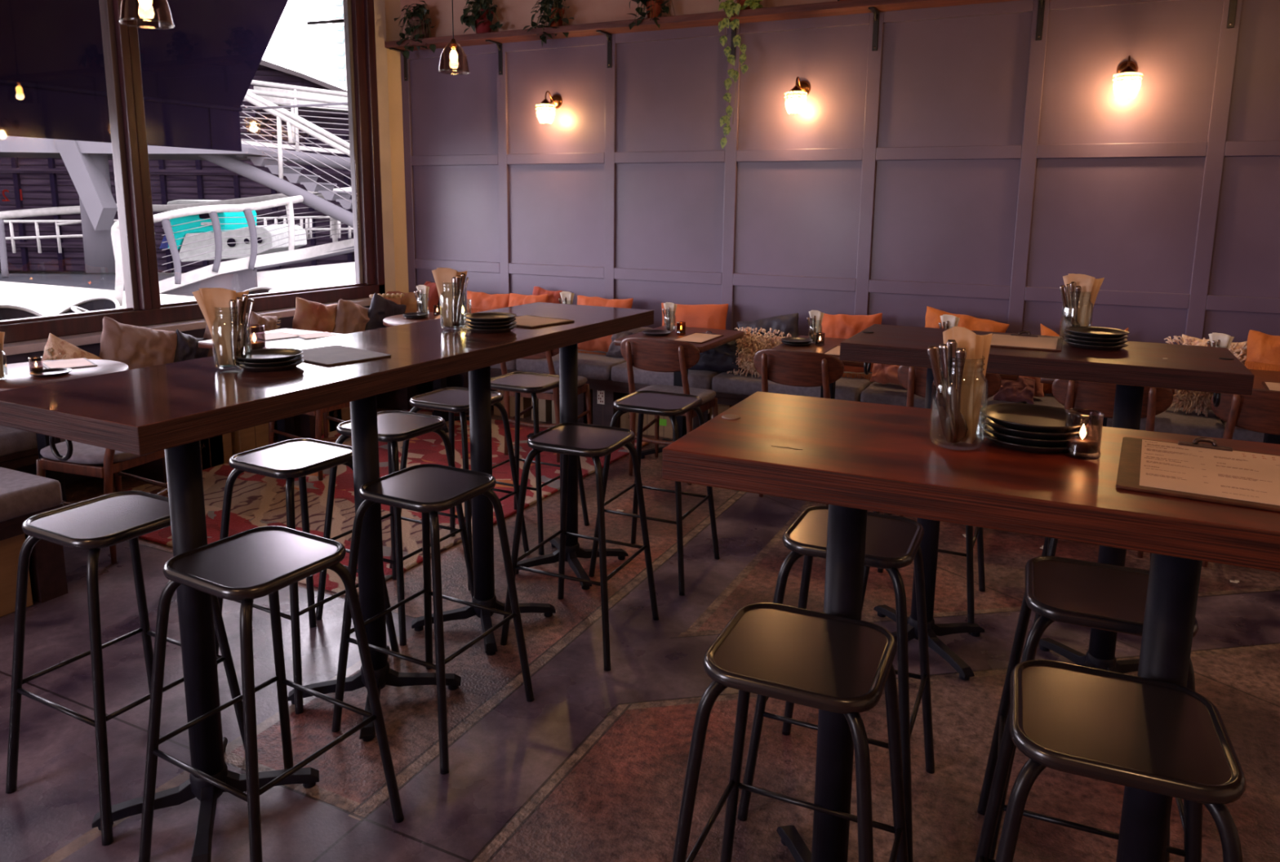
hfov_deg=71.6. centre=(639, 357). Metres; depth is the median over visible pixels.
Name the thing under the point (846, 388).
bench cushion
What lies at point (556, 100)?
wall lamp
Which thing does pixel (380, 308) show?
cushion
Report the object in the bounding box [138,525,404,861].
bar stool
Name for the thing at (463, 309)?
candle holder
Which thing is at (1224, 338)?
paper napkin
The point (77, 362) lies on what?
menu sheet
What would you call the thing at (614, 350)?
cushion
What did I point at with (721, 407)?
cardboard box
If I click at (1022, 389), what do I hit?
cushion
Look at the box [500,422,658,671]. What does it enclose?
bar stool
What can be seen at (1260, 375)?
table
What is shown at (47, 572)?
bench
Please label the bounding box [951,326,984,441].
paper napkin
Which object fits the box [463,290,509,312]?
cushion
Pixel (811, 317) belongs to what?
fork
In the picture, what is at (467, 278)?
spoon
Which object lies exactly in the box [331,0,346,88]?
tower block
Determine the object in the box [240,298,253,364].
spoon
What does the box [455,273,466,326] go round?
knife
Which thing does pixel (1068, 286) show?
fork
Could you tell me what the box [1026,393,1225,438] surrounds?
bench cushion
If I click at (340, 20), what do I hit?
bracket
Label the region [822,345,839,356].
clipboard
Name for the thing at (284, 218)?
railing
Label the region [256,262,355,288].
kerb
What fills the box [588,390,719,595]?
bar stool
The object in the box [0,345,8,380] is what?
glass jar
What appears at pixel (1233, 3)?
shelf bracket
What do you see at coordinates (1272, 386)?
menu sheet
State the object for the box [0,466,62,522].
bench cushion
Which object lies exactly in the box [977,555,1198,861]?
bar stool
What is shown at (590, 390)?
cardboard box
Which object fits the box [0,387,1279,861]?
floor
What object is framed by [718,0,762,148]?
trailing vine
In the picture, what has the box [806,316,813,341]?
knife
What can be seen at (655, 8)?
potted plant
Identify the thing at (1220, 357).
disc
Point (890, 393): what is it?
bench cushion
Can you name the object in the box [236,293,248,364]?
knife
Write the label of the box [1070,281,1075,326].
knife
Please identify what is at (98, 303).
chair
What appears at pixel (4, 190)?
window lettering
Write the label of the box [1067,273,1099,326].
paper napkin
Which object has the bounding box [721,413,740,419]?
disc
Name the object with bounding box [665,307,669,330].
fork
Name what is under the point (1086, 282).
paper napkin
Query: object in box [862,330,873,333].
disc
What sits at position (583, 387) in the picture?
dining chair
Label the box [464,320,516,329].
plate
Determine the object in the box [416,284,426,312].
paper napkin
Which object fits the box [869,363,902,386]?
cushion
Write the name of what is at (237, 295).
paper napkin
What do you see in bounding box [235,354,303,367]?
plate
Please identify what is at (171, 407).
table
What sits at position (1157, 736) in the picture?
bar stool
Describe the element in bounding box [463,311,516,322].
plate
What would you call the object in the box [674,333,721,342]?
menu sheet
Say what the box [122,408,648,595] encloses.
rug
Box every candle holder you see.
[27,355,43,371]
[244,324,266,350]
[433,304,440,314]
[461,298,471,322]
[675,321,685,334]
[814,333,825,345]
[1061,408,1104,460]
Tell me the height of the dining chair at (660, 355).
0.818 m
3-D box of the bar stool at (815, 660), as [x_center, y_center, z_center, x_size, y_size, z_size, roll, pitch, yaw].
[0.295,0.893,1.698,0.432,0.737,0.432,5,11,24]
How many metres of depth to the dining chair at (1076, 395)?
3.87 m
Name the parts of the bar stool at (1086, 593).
leg, leg, seat, leg, leg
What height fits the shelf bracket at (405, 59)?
0.225 m
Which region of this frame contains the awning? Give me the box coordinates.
[0,0,347,151]
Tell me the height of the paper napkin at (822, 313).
0.179 m
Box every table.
[0,302,653,861]
[0,359,128,506]
[198,328,342,442]
[382,311,471,432]
[527,431,542,438]
[614,324,743,458]
[662,391,1279,861]
[772,335,867,399]
[839,324,1254,680]
[998,373,1018,380]
[1040,377,1174,426]
[1248,368,1279,444]
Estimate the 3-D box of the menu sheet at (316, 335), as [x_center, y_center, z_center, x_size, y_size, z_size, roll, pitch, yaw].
[-1.893,-0.132,5.190,0.190,0.001,0.185,-8,13,-40]
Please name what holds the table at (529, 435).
on the rug
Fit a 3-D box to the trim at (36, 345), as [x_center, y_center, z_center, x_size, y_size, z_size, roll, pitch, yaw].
[-3.682,0.113,3.616,0.125,0.044,8.316,5,11,26]
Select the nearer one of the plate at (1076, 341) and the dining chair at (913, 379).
the plate at (1076, 341)
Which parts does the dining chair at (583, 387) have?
leg, backrest, seat frame, leg, seat, leg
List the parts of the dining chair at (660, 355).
leg, leg, backrest, seat, leg, seat frame, leg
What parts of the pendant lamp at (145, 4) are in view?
bulb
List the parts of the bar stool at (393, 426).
leg, seat, leg, leg, leg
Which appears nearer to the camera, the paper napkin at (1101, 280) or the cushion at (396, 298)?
the paper napkin at (1101, 280)
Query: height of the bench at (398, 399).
0.375 m
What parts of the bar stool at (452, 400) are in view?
leg, leg, seat, leg, leg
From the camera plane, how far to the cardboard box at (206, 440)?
5.09 m
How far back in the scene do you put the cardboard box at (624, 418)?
6.01 m
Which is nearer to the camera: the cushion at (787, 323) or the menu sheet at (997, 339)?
the menu sheet at (997, 339)
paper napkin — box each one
[0,331,4,377]
[191,287,235,365]
[199,287,243,331]
[237,290,248,327]
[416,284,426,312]
[426,286,429,312]
[431,267,457,326]
[436,267,462,300]
[560,291,572,304]
[570,293,574,304]
[663,302,675,330]
[665,302,676,330]
[808,310,821,341]
[811,310,824,339]
[940,314,956,328]
[942,314,959,326]
[942,326,976,444]
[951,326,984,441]
[973,333,992,440]
[1062,273,1095,326]
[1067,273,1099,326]
[1086,277,1104,326]
[1208,333,1231,347]
[1212,332,1234,349]
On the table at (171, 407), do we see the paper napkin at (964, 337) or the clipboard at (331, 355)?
the clipboard at (331, 355)
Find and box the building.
[0,79,355,272]
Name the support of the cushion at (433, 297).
on the bench cushion at (510, 365)
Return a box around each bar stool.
[5,490,244,845]
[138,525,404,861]
[213,438,399,714]
[315,410,473,645]
[331,463,533,774]
[389,386,529,591]
[470,371,589,555]
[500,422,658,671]
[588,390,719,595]
[671,602,908,861]
[737,505,934,861]
[862,511,985,634]
[974,659,1246,861]
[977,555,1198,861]
[1033,537,1151,623]
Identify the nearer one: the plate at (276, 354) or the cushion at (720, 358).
the plate at (276, 354)
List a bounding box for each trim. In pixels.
[3,297,371,355]
[3,306,369,484]
[373,0,395,293]
[400,0,1279,373]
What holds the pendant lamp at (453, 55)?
hanging from the ceiling
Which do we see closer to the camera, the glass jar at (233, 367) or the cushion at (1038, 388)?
the glass jar at (233, 367)
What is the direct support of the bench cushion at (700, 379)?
on the bench at (609, 385)
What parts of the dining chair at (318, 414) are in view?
leg, leg, leg, seat frame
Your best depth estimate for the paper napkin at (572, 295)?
5.92 m
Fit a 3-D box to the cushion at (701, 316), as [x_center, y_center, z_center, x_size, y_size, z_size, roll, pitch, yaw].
[0.360,-0.178,6.025,0.493,0.394,0.161,4,10,19]
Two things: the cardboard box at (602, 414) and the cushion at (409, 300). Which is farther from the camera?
the cushion at (409, 300)
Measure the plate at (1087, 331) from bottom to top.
0.016 m
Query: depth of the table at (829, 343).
4.98 m
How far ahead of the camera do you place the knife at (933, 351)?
1.59 m
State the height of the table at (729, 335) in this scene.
0.750 m
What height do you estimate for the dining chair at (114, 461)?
0.818 m
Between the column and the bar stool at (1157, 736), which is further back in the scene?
the column
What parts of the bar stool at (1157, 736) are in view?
leg, leg, seat, leg, leg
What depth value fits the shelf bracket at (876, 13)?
5.41 m
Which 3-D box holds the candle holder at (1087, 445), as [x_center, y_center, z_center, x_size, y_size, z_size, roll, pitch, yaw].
[0.782,0.135,1.567,0.062,0.079,0.062,5,11,26]
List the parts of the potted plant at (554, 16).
pot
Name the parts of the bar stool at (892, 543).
leg, leg, seat, leg, leg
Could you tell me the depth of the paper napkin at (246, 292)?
2.31 m
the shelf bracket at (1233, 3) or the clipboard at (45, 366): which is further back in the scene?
the shelf bracket at (1233, 3)
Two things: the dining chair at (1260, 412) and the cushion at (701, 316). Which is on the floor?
the dining chair at (1260, 412)
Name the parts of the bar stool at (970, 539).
leg, leg, leg, leg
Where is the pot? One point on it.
(741, 2)
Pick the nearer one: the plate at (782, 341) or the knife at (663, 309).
the plate at (782, 341)
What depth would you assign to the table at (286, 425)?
5.15 m
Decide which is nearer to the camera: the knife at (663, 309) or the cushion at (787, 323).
the knife at (663, 309)
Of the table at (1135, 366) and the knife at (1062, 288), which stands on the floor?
the table at (1135, 366)
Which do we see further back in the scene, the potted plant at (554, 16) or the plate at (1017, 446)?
the potted plant at (554, 16)
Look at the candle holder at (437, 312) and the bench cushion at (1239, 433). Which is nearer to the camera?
the bench cushion at (1239, 433)
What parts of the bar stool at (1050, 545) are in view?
leg, leg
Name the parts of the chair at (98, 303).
backrest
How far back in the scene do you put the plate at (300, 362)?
2.27 m
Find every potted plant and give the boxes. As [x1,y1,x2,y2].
[394,0,435,58]
[460,0,502,33]
[522,0,573,47]
[626,0,675,29]
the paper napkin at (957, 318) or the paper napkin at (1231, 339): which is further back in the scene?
the paper napkin at (957, 318)
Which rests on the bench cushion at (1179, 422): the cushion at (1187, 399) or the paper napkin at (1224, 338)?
the cushion at (1187, 399)
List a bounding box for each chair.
[0,304,44,320]
[36,440,168,563]
[57,296,119,314]
[71,306,88,312]
[244,286,281,294]
[268,288,279,292]
[268,333,351,480]
[500,348,591,462]
[620,337,718,484]
[753,348,844,506]
[897,365,1001,528]
[1052,378,1173,558]
[1201,388,1279,567]
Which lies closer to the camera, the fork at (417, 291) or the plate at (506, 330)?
the plate at (506, 330)
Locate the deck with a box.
[0,135,297,159]
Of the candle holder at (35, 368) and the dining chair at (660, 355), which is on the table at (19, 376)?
the candle holder at (35, 368)
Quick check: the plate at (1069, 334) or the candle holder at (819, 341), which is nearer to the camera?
the plate at (1069, 334)
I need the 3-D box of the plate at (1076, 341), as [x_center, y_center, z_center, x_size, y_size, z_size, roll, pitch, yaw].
[1.439,-0.054,2.804,0.181,0.016,0.181,5,11,26]
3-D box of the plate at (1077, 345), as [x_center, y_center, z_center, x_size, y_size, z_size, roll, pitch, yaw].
[1.442,-0.042,2.807,0.181,0.016,0.181,5,11,26]
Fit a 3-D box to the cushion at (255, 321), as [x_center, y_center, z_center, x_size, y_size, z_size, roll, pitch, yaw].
[-2.431,-0.109,5.685,0.156,0.398,0.333,4,10,20]
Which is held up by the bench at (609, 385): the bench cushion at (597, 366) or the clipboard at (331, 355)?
the bench cushion at (597, 366)
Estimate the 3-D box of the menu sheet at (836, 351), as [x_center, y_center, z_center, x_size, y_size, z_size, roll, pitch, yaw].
[1.133,-0.035,4.811,0.195,0.001,0.306,5,11,26]
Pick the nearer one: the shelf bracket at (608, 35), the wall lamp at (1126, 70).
the wall lamp at (1126, 70)
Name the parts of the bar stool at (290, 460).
leg, seat, leg, leg, leg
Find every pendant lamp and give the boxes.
[119,0,174,29]
[438,0,470,75]
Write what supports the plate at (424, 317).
on the table at (396, 320)
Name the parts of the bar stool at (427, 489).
leg, leg, seat, leg, leg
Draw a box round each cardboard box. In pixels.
[0,533,32,617]
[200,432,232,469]
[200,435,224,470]
[231,422,268,455]
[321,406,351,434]
[328,408,341,431]
[493,390,510,416]
[509,395,531,417]
[531,399,551,422]
[551,392,555,423]
[589,389,592,424]
[592,389,629,427]
[619,412,638,433]
[642,413,654,435]
[653,415,672,438]
[710,404,733,419]
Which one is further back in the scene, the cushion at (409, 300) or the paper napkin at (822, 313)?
the cushion at (409, 300)
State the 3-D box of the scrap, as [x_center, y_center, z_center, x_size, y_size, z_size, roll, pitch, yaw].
[2.483,0.935,3.705,0.032,0.006,0.019,5,11,26]
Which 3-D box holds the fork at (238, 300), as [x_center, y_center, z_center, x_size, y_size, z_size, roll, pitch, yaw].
[-1.035,-0.068,2.280,0.042,0.178,0.007,4,11,21]
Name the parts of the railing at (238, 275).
handrail, handrail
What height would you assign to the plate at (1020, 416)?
0.017 m
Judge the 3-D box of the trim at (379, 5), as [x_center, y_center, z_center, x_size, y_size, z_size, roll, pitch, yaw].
[-1.991,-1.927,6.872,0.013,2.930,0.120,5,11,26]
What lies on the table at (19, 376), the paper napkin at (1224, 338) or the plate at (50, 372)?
the plate at (50, 372)
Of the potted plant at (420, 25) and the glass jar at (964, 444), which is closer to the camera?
the glass jar at (964, 444)
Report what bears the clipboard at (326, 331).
on the table at (286, 425)
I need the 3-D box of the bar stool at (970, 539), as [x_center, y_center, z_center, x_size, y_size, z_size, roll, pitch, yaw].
[1.119,0.598,3.443,0.432,0.737,0.432,5,11,26]
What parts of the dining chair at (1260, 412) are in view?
leg, backrest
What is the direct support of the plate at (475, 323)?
on the plate at (504, 326)
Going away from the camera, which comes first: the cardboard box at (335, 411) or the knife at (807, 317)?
the knife at (807, 317)
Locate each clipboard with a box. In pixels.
[39,357,97,368]
[246,331,297,341]
[297,331,335,339]
[299,345,391,365]
[515,315,574,328]
[673,330,724,343]
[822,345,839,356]
[986,330,1062,351]
[1115,436,1279,511]
[1262,381,1273,390]
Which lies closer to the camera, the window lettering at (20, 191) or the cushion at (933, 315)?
the window lettering at (20, 191)
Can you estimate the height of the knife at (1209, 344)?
0.148 m
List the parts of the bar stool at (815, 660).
leg, leg, seat, leg, leg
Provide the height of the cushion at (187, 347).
0.352 m
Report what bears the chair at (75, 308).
on the ground
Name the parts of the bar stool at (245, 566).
leg, leg, seat, leg, leg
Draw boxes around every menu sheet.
[43,358,93,368]
[247,331,298,339]
[297,331,337,338]
[515,315,568,326]
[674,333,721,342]
[825,346,839,355]
[991,333,1057,349]
[1139,439,1279,505]
[1265,382,1279,391]
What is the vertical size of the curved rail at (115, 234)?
1.209 m
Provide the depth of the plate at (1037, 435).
1.59 m
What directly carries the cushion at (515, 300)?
on the bench cushion at (510, 365)
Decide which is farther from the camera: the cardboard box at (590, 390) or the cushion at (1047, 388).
the cardboard box at (590, 390)
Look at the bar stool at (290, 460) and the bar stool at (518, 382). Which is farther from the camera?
the bar stool at (518, 382)
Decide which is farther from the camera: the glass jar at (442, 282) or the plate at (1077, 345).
the glass jar at (442, 282)
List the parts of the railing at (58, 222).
post, post, post, rail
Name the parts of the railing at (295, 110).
handrail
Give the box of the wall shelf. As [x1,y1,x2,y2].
[384,0,1017,50]
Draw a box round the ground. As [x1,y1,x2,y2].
[0,280,355,315]
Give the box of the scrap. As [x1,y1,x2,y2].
[1229,580,1239,583]
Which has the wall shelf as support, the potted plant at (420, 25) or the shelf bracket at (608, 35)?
the potted plant at (420, 25)
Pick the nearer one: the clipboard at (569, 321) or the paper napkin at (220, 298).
the paper napkin at (220, 298)
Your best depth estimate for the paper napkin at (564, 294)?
5.91 m
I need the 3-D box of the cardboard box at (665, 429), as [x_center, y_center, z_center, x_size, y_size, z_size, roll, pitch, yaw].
[0.224,0.410,6.020,0.140,0.200,0.302,5,11,26]
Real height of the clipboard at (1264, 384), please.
0.005 m
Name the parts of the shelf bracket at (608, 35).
arm, wall plate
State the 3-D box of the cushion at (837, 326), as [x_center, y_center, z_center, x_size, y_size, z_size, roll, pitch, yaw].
[1.320,-0.068,5.568,0.414,0.437,0.162,5,11,23]
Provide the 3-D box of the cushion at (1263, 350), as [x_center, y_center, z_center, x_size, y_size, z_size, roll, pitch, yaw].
[3.200,0.099,4.406,0.394,0.433,0.209,8,12,36]
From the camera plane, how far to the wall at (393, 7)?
7.06 m
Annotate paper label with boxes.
[597,390,604,404]
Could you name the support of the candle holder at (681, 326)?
on the table at (729, 335)
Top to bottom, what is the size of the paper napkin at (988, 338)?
0.207 m
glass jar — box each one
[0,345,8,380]
[211,306,252,369]
[439,282,467,329]
[929,355,988,450]
[1059,291,1093,340]
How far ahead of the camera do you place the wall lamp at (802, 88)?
5.60 m
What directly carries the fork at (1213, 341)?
in the glass jar
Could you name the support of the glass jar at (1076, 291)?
on the table at (1135, 366)
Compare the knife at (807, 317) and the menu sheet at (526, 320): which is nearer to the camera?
the menu sheet at (526, 320)
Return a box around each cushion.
[0,425,37,456]
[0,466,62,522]
[40,333,102,360]
[98,315,177,369]
[173,328,208,362]
[203,324,217,356]
[246,311,281,333]
[292,297,337,333]
[332,298,369,333]
[364,292,406,330]
[368,293,404,304]
[386,291,419,313]
[423,280,439,312]
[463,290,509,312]
[490,359,515,369]
[508,293,548,306]
[515,349,626,380]
[532,286,563,303]
[577,295,633,355]
[605,327,653,357]
[611,361,722,390]
[661,302,728,329]
[688,338,743,373]
[711,371,873,401]
[726,326,791,377]
[737,312,798,337]
[820,312,882,379]
[860,382,1026,408]
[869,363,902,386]
[924,306,1009,333]
[993,377,1035,404]
[1018,375,1044,396]
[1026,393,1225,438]
[1040,324,1128,393]
[1164,333,1247,419]
[1220,419,1264,442]
[1244,329,1279,371]
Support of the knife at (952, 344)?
in the glass jar at (964, 444)
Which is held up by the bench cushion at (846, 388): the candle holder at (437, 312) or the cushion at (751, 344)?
the cushion at (751, 344)
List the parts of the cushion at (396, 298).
pompom trim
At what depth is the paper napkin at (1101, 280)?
2.91 m
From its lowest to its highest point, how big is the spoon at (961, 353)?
0.176 m
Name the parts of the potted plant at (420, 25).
pot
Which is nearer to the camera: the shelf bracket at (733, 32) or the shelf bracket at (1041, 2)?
the shelf bracket at (1041, 2)
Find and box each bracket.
[306,18,351,24]
[389,48,408,80]
[485,39,502,75]
[596,30,611,67]
[728,20,736,58]
[868,6,879,50]
[1035,0,1044,39]
[1226,0,1237,27]
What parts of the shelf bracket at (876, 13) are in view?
arm, wall plate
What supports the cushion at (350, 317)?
on the bench cushion
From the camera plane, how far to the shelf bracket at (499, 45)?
6.59 m
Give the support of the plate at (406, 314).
on the plate at (424, 317)
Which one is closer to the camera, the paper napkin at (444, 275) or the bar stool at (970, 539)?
the paper napkin at (444, 275)
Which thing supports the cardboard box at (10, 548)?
on the floor
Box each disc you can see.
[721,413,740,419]
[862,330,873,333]
[1218,356,1234,359]
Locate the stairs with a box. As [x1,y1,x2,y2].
[197,90,353,227]
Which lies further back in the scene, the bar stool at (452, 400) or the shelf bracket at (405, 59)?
the shelf bracket at (405, 59)
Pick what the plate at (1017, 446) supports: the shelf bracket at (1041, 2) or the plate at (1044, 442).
the plate at (1044, 442)
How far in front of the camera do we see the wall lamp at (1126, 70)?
4.79 m
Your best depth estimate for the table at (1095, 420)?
4.40 m
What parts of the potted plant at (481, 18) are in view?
pot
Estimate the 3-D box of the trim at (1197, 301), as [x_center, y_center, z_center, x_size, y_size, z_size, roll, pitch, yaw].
[1.851,-0.962,5.399,8.345,2.250,0.023,5,11,26]
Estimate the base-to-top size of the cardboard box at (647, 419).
0.200 m
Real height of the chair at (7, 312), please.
0.839 m
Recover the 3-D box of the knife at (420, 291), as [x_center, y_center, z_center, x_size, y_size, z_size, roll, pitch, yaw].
[-1.514,-0.387,6.150,0.021,0.169,0.006,1,10,1]
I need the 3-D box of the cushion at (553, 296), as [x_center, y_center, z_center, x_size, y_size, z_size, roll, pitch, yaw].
[-0.713,-0.316,6.662,0.281,0.428,0.156,4,10,18]
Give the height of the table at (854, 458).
1.100 m
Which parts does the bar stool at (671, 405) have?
leg, leg, seat, leg, leg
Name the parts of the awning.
tie rod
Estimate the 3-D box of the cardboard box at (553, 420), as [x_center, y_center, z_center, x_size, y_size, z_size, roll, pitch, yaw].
[-0.505,0.338,6.336,0.110,0.220,0.301,5,11,26]
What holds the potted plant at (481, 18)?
on the wall shelf
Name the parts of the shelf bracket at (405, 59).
arm, wall plate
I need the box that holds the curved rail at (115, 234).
[111,220,124,306]
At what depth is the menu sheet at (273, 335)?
5.15 m
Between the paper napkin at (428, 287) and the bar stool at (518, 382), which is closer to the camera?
the bar stool at (518, 382)
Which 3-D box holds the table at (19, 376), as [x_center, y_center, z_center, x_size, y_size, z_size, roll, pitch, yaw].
[-2.729,0.435,4.103,0.690,0.750,0.690,5,11,26]
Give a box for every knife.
[229,299,237,364]
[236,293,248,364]
[413,291,421,312]
[419,289,423,312]
[451,276,457,326]
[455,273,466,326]
[662,308,667,329]
[667,306,670,329]
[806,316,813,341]
[813,315,816,341]
[927,345,951,442]
[946,320,949,328]
[946,339,958,443]
[1059,284,1071,327]
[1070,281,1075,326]
[1207,341,1211,346]
[1217,339,1220,346]
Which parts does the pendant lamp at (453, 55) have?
cord, lamp shade, bulb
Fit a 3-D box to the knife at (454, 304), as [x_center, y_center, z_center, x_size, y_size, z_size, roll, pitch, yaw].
[-0.632,-0.190,3.025,0.023,0.170,0.005,3,10,14]
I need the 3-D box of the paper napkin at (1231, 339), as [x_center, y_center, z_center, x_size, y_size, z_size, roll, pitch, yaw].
[2.804,-0.025,4.282,0.091,0.187,0.017,7,12,31]
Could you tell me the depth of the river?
31.45 m
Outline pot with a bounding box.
[736,0,752,8]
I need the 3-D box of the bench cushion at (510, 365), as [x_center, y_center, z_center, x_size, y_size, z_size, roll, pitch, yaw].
[-1.350,-0.062,6.757,1.357,0.098,0.646,5,11,26]
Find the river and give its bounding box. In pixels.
[0,271,184,290]
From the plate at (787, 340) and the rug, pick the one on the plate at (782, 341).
the plate at (787, 340)
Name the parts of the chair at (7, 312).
backrest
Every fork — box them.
[235,297,242,364]
[416,290,422,312]
[452,275,461,326]
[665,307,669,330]
[809,316,813,341]
[938,343,956,442]
[1066,283,1071,327]
[1212,340,1215,346]
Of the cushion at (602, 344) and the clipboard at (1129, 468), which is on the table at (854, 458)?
the clipboard at (1129, 468)
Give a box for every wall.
[7,0,408,343]
[400,0,1279,387]
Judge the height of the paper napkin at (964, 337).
0.211 m
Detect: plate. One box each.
[28,368,72,377]
[234,347,302,363]
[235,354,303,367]
[235,358,304,372]
[402,312,428,316]
[402,315,428,319]
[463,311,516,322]
[463,317,515,325]
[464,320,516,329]
[464,324,516,333]
[641,329,671,336]
[781,337,813,343]
[781,340,813,346]
[978,413,1088,439]
[978,420,1088,446]
[978,426,1069,453]
[979,403,1089,432]
[1063,334,1128,346]
[1064,330,1128,342]
[1064,338,1128,350]
[1065,326,1129,337]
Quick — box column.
[53,138,117,273]
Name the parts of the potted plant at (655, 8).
pot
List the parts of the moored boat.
name plate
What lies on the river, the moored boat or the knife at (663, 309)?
the moored boat
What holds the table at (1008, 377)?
on the floor
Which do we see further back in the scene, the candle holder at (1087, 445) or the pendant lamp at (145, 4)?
the pendant lamp at (145, 4)
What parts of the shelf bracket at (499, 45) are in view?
arm, wall plate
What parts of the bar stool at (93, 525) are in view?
leg, seat, leg, leg, leg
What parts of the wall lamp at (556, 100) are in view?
lamp shade, bulb, arm, wall plate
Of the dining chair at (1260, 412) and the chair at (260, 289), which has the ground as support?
the chair at (260, 289)
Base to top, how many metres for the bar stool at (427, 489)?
0.737 m
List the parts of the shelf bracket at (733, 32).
wall plate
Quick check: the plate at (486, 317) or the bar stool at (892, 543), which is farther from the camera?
the plate at (486, 317)
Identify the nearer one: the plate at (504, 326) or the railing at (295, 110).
the plate at (504, 326)
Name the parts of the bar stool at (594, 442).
leg, leg, seat, leg, leg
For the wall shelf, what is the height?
0.045 m
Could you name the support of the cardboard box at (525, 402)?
on the floor
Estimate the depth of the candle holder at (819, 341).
5.02 m
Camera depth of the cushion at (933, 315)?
5.24 m
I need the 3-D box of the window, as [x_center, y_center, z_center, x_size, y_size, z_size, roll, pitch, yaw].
[-3.078,-1.357,4.877,0.174,2.490,4.540,5,11,26]
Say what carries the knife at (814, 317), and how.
in the glass jar
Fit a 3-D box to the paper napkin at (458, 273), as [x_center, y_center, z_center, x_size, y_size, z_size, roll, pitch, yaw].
[-0.651,-0.209,3.048,0.086,0.200,0.020,0,10,-5]
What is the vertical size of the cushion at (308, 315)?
0.458 m
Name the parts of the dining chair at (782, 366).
leg, backrest, leg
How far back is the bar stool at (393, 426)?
3.24 m
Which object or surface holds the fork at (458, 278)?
in the glass jar at (442, 282)
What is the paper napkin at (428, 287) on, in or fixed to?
in the glass jar
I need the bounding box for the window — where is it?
[0,0,385,343]
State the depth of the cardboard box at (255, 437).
5.33 m
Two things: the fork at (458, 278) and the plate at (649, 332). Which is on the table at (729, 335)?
the plate at (649, 332)
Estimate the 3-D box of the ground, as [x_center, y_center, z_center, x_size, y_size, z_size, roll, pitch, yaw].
[-9.761,-0.292,10.438,16.410,0.110,70.000,5,11,26]
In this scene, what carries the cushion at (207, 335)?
on the bench cushion
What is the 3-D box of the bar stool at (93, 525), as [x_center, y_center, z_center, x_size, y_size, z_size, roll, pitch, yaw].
[-1.370,0.763,2.350,0.432,0.737,0.432,6,11,27]
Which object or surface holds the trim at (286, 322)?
attached to the wall at (393, 7)
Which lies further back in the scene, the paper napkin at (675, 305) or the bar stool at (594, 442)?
the paper napkin at (675, 305)
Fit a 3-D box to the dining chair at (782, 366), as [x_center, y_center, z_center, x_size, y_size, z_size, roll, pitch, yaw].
[0.881,0.332,4.715,0.470,0.818,0.532,6,11,27]
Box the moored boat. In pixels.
[159,200,306,262]
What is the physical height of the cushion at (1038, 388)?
0.238 m
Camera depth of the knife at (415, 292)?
6.15 m
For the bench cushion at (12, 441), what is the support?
on the bench at (398, 399)
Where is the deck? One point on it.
(10, 146)
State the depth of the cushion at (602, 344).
6.28 m
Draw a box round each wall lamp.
[535,90,562,122]
[784,75,810,114]
[1111,55,1143,99]
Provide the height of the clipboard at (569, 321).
0.005 m
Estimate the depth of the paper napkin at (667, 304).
5.49 m
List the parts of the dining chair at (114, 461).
leg, seat, seat frame, leg, leg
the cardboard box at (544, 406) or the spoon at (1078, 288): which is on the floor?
the cardboard box at (544, 406)
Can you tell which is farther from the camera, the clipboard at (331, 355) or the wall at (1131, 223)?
the wall at (1131, 223)
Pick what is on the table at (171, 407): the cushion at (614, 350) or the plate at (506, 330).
the plate at (506, 330)
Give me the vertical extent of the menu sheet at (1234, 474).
0.001 m
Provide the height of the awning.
2.225 m
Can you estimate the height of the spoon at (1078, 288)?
0.173 m
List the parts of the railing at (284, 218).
post, rail, post, post, post, post, post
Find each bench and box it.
[0,385,416,483]
[0,502,67,603]
[416,368,749,430]
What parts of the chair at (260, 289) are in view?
backrest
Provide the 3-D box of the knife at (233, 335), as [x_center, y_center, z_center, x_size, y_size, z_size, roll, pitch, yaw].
[-1.042,-0.064,2.278,0.023,0.170,0.006,1,10,0]
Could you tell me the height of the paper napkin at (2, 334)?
0.213 m
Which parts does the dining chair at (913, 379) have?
leg, backrest, leg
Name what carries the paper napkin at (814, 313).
in the glass jar
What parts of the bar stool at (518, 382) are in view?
leg, leg, seat, leg, leg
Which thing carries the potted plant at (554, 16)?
on the wall shelf
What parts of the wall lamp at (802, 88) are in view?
bulb, lamp shade, arm, wall plate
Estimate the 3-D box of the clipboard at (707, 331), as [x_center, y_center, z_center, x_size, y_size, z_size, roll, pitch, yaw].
[0.345,-0.126,5.249,0.190,0.023,0.360,5,11,26]
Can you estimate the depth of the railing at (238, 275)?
17.05 m
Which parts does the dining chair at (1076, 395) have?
leg, backrest, leg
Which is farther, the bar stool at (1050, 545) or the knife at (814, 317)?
the knife at (814, 317)
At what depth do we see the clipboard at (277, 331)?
5.06 m
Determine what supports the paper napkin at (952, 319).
in the glass jar
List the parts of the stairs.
handrail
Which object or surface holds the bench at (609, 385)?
on the floor
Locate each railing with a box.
[0,186,354,296]
[3,219,118,253]
[240,80,351,169]
[256,215,353,238]
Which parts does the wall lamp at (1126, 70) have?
bulb, wall plate, lamp shade, arm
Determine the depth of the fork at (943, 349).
1.58 m
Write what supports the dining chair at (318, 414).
on the rug
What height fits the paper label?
0.110 m
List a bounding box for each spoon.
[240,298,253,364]
[457,276,468,326]
[955,347,968,442]
[1075,285,1081,326]
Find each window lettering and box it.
[2,189,9,200]
[19,189,22,199]

